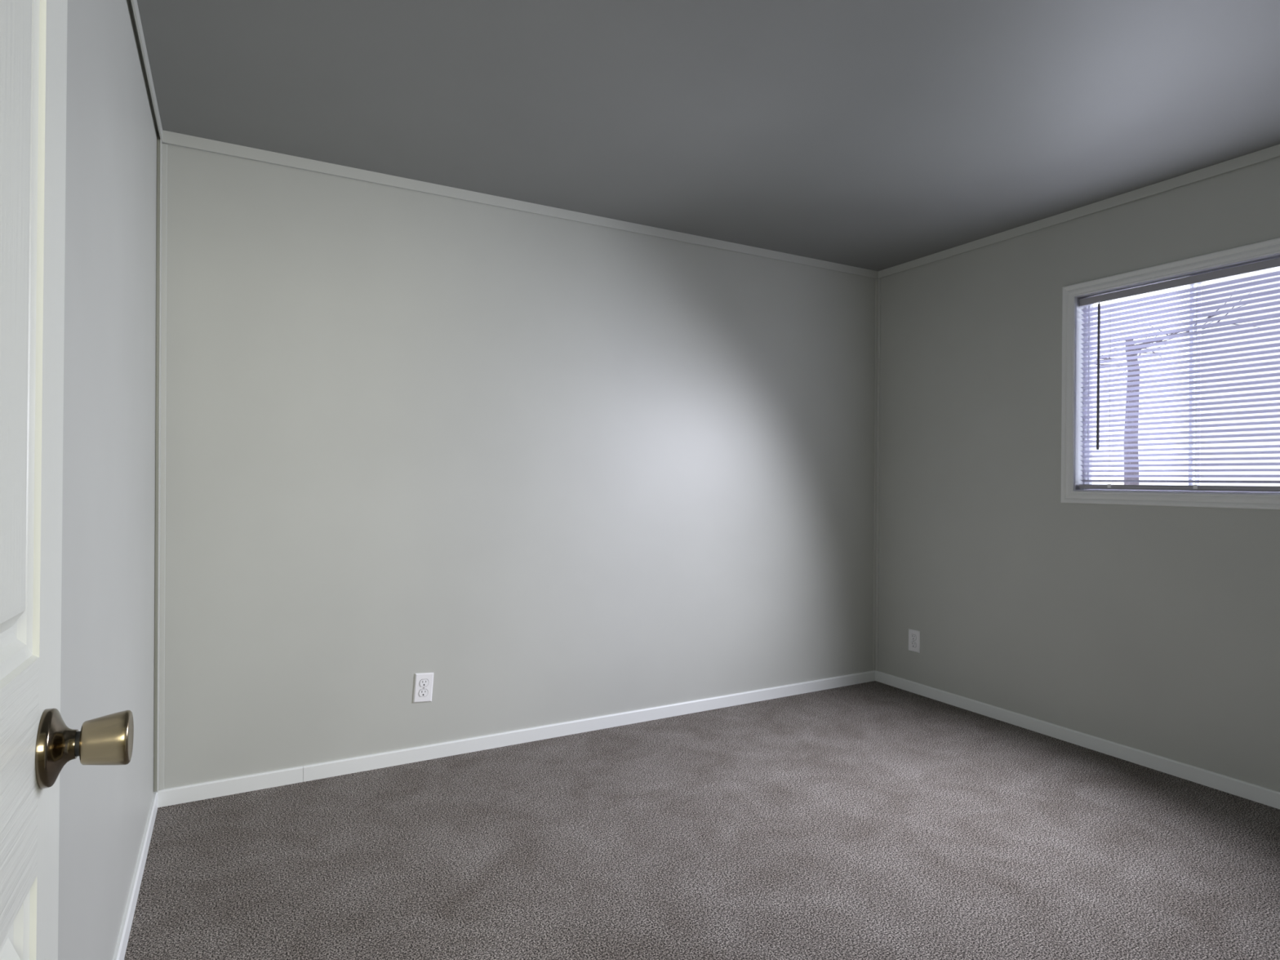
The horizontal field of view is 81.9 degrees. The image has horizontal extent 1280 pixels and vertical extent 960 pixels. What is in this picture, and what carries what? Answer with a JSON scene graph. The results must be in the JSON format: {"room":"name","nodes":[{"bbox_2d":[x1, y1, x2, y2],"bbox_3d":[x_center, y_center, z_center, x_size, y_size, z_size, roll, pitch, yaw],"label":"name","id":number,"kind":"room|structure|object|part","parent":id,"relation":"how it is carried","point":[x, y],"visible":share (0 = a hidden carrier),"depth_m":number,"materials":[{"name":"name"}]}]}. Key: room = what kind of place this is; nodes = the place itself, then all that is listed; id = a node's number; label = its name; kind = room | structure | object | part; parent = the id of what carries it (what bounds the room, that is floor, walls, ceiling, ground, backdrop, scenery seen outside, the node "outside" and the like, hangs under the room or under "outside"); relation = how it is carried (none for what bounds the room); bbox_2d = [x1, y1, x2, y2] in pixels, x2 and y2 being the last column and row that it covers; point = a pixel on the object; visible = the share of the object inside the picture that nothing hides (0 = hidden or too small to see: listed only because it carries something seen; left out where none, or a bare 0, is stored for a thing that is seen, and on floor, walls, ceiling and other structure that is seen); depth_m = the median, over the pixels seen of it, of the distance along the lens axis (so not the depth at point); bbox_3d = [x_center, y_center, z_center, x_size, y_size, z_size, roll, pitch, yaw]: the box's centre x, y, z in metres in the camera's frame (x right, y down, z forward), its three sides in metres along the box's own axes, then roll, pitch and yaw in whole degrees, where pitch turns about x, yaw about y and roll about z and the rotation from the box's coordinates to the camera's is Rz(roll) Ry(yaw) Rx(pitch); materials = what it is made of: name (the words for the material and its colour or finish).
{"room":"empty bedroom","nodes":[
{"label":"empty bedroom","id":0,"kind":"room"},
{"bbox_2d":[57,0,157,959],"bbox_3d":[-0.958,-0.030,1.164,0.100,2.286,2.980,0,0,-29],"label":"wall","id":1,"kind":"structure","parent":0,"point":[107,668],"depth_m":1.50,"materials":[{"name":"grey paint"}]},
{"bbox_2d":[112,791,157,959],"bbox_3d":[-0.941,1.085,1.237,0.011,0.056,2.858,0,0,-29],"label":"baseboard","id":2,"kind":"structure","parent":1,"relation":"attached to","point":[124,933],"depth_m":1.94,"materials":[{"name":"paint"}]},
{"bbox_2d":[128,0,162,142],"bbox_3d":[-0.921,-1.153,1.228,0.015,0.040,2.865,0,0,-29],"label":"trim","id":3,"kind":"structure","parent":1,"relation":"attached to","point":[133,3],"depth_m":2.03,"materials":[{"name":"grey paint"}]},
{"bbox_2d":[153,138,167,792],"bbox_3d":[-1.614,-0.044,2.481,0.028,2.190,0.040,0,0,-29],"label":"trim","id":4,"kind":"structure","parent":1,"relation":"attached to","point":[162,148],"depth_m":2.49,"materials":[{"name":"grey paint"}]},
{"bbox_2d":[161,142,877,788],"bbox_3d":[-0.179,-0.029,3.356,3.587,2.286,0.100,0,0,-29],"label":"wall","id":5,"kind":"structure","parent":0,"point":[549,469],"depth_m":3.03,"materials":[{"name":"grey paint"}]},
{"bbox_2d":[413,672,433,702],"bbox_3d":[-0.858,0.824,2.923,0.081,0.120,0.008,0,0,-29],"label":"wall outlet","id":6,"kind":"object","parent":5,"relation":"attached to","point":[423,686],"visible":1,"depth_m":2.92,"materials":[{"name":"white plastic"}]},
{"bbox_2d":[418,688,427,697],"bbox_3d":[-0.858,0.843,2.920,0.037,0.031,0.002,0,0,-29],"label":"receptacle","id":7,"kind":"object","parent":6,"relation":"attached to","point":[422,692],"depth_m":2.92,"materials":[{"name":"white plastic"}]},
{"bbox_2d":[419,679,428,686],"bbox_3d":[-0.855,0.804,2.921,0.037,0.031,0.002,0,0,-29],"label":"receptacle","id":8,"kind":"object","parent":6,"relation":"attached to","point":[423,682],"depth_m":2.92,"materials":[{"name":"white plastic"}]},
{"bbox_2d":[157,670,875,807],"bbox_3d":[-0.159,1.087,3.310,3.387,0.056,0.011,0,0,-29],"label":"baseboard","id":9,"kind":"structure","parent":5,"relation":"attached to","point":[238,784],"depth_m":3.02,"materials":[{"name":"paint"}]},
{"bbox_2d":[157,129,879,279],"bbox_3d":[-0.144,-1.151,3.304,3.387,0.040,0.015,0,0,-29],"label":"trim","id":10,"kind":"structure","parent":5,"relation":"attached to","point":[168,137],"depth_m":3.00,"materials":[{"name":"grey paint"}]},
{"bbox_2d":[872,278,880,671],"bbox_3d":[1.323,-0.029,4.119,0.020,2.190,0.022,0,0,-29],"label":"trim","id":11,"kind":"structure","parent":5,"relation":"attached to","point":[877,282],"depth_m":4.12,"materials":[{"name":"grey paint"}]},
{"bbox_2d":[124,680,1279,959],"bbox_3d":[0.898,1.155,0.987,3.987,0.060,5.300,0,0,-29],"label":"floor","id":12,"kind":"structure","parent":0,"point":[874,820],"depth_m":2.20,"materials":[{"name":"beige carpet"}]},
{"bbox_2d":[137,0,1279,271],"bbox_3d":[0.913,-1.201,0.983,3.987,0.080,5.300,0,0,-29],"label":"ceiling","id":13,"kind":"structure","parent":0,"point":[872,135],"depth_m":2.26,"materials":[{"name":"paint"}]},
{"bbox_2d":[878,155,1279,791],"bbox_3d":[2.092,-0.014,2.854,0.100,2.286,2.980,0,0,-29],"label":"wall","id":14,"kind":"structure","parent":0,"point":[1152,629],"depth_m":3.25,"materials":[{"name":"grey paint"}]},
{"bbox_2d":[908,628,919,653],"bbox_3d":[1.448,0.851,3.897,0.008,0.115,0.073,0,0,-29],"label":"wall outlet","id":15,"kind":"object","parent":14,"relation":"attached to","point":[913,635],"visible":1,"depth_m":3.89,"materials":[{"name":"white plastic"}]},
{"bbox_2d":[911,641,916,647],"bbox_3d":[1.445,0.870,3.896,0.002,0.030,0.037,0,0,-29],"label":"receptacle","id":16,"kind":"object","parent":15,"relation":"attached to","point":[913,644],"depth_m":3.89,"materials":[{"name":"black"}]},
{"bbox_2d":[911,634,916,639],"bbox_3d":[1.446,0.831,3.896,0.002,0.030,0.037,0,0,-29],"label":"receptacle","id":17,"kind":"object","parent":15,"relation":"attached to","point":[913,637],"depth_m":3.89,"materials":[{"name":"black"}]},
{"bbox_2d":[875,671,1279,808],"bbox_3d":[2.015,1.101,2.868,0.011,0.056,2.869,0,0,-29],"label":"baseboard","id":18,"kind":"structure","parent":14,"relation":"attached to","point":[1252,792],"depth_m":3.05,"materials":[{"name":"paint"}]},
{"bbox_2d":[878,144,1279,278],"bbox_3d":[2.028,-1.137,2.862,0.015,0.040,2.865,0,0,-29],"label":"trim","id":19,"kind":"structure","parent":14,"relation":"attached to","point":[1273,152],"depth_m":3.05,"materials":[{"name":"grey paint"}]},
{"bbox_2d":[1061,237,1279,510],"bbox_3d":[2.122,-0.367,2.790,0.114,0.938,1.003,0,0,-29],"label":"window","id":20,"kind":"structure","parent":14,"relation":"in","point":[1072,351],"depth_m":2.99,"materials":[{"name":"paint"}]},
{"bbox_3d":[2.050,-0.368,3.011,0.013,0.804,0.414,0,0,-29],"label":"fixed sash","id":21,"kind":"part","parent":20,"relation":"part of","materials":[{"name":"white"}]},
{"bbox_2d":[1079,257,1279,491],"bbox_3d":[2.101,-0.366,2.780,0.040,0.812,0.881,0,0,-29],"label":"window blind","id":22,"kind":"object","parent":20,"relation":"attached to","point":[1273,264],"visible":1,"depth_m":2.82,"materials":[{"name":"grey plastic"}]},
{"bbox_3d":[1.898,-0.460,3.121,0.002,0.576,0.002,0,0,-29],"label":"lift cord","id":23,"kind":"part","parent":22,"relation":"part of","materials":[{"name":"white fabric"}]},
{"bbox_3d":[1.955,-0.359,3.055,0.028,0.774,0.001,0,0,-29],"label":"ladder cord","id":24,"kind":"part","parent":22,"relation":"part of","materials":[{"name":"white fabric"}]},
{"bbox_3d":[2.109,-0.757,2.782,0.026,0.030,0.881,0,0,-29],"label":"head rail","id":25,"kind":"part","parent":22,"relation":"part of","materials":[{"name":"grey"}]},
{"bbox_3d":[2.104,0.030,2.784,0.025,0.019,0.873,0,0,-29],"label":"rail","id":26,"kind":"part","parent":22,"relation":"part of","materials":[{"name":"grey"}]},
{"bbox_3d":[2.106,-0.357,2.783,0.028,0.774,0.001,0,0,-29],"label":"ladder cord","id":27,"kind":"part","parent":22,"relation":"part of","materials":[{"name":"white fabric"}]},
{"bbox_3d":[2.153,-0.367,2.808,0.038,0.822,0.887,0,0,-29],"label":"frame","id":28,"kind":"part","parent":20,"relation":"part of","materials":[{"name":"white"}]},
{"bbox_3d":[2.240,-0.366,2.635,0.015,0.804,0.482,0,0,-29],"label":"sliding sash","id":29,"kind":"part","parent":20,"relation":"part of","materials":[{"name":"white plastic"}]},
{"bbox_3d":[1.265,-0.015,0.750,3.387,2.286,0.100,0,0,-29],"label":"wall","id":30,"kind":"structure","parent":0,"visible":0},
{"bbox_2d":[0,0,133,959],"bbox_3d":[-0.344,0.088,0.361,0.096,2.018,0.770,0,-1,-29],"label":"door","id":31,"kind":"structure","parent":30,"relation":"in","point":[36,742],"depth_m":0.60,"materials":[{"name":"white wood"}]},
{"bbox_3d":[-0.440,0.615,0.478,0.024,0.596,0.282,0,-1,-29],"label":"panel","id":32,"kind":"part","parent":31,"relation":"part of","materials":[{"name":"white wood"}]},
{"bbox_3d":[-0.445,-0.164,0.494,0.024,0.629,0.282,0,-1,-29],"label":"panel","id":33,"kind":"part","parent":31,"relation":"part of","materials":[{"name":"white wood"}]},
{"bbox_3d":[-0.470,0.229,0.649,0.035,0.047,0.047,0,-1,-29],"label":"knob","id":34,"kind":"part","parent":31,"relation":"part of","materials":[{"name":"gold metal"}]},
{"label":"outside","id":35,"kind":"structure","parent":0,"visible":0},
{"bbox_2d":[1094,316,1279,345],"bbox_3d":[9.052,-2.546,8.400,0.027,0.845,60.001,0,0,-29],"label":"overhead cable","id":36,"kind":"object","parent":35,"point":[1277,317],"visible":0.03,"depth_m":10.33,"materials":[{"name":"black plastic"}]},
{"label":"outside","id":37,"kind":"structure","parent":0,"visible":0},
{"bbox_3d":[39.633,2.052,25.365,85.613,0.050,120.000,0,0,-29],"label":"ground","id":38,"kind":"structure","parent":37,"visible":0},
{"bbox_2d":[1093,289,1257,484],"bbox_3d":[5.520,-0.050,8.351,1.848,3.888,2.042,0,0,0],"label":"bare tree","id":39,"kind":"object","parent":38,"relation":"on","point":[1208,317],"visible":0.17,"depth_m":8.38,"materials":[{"name":"grey plant"}]}
]}

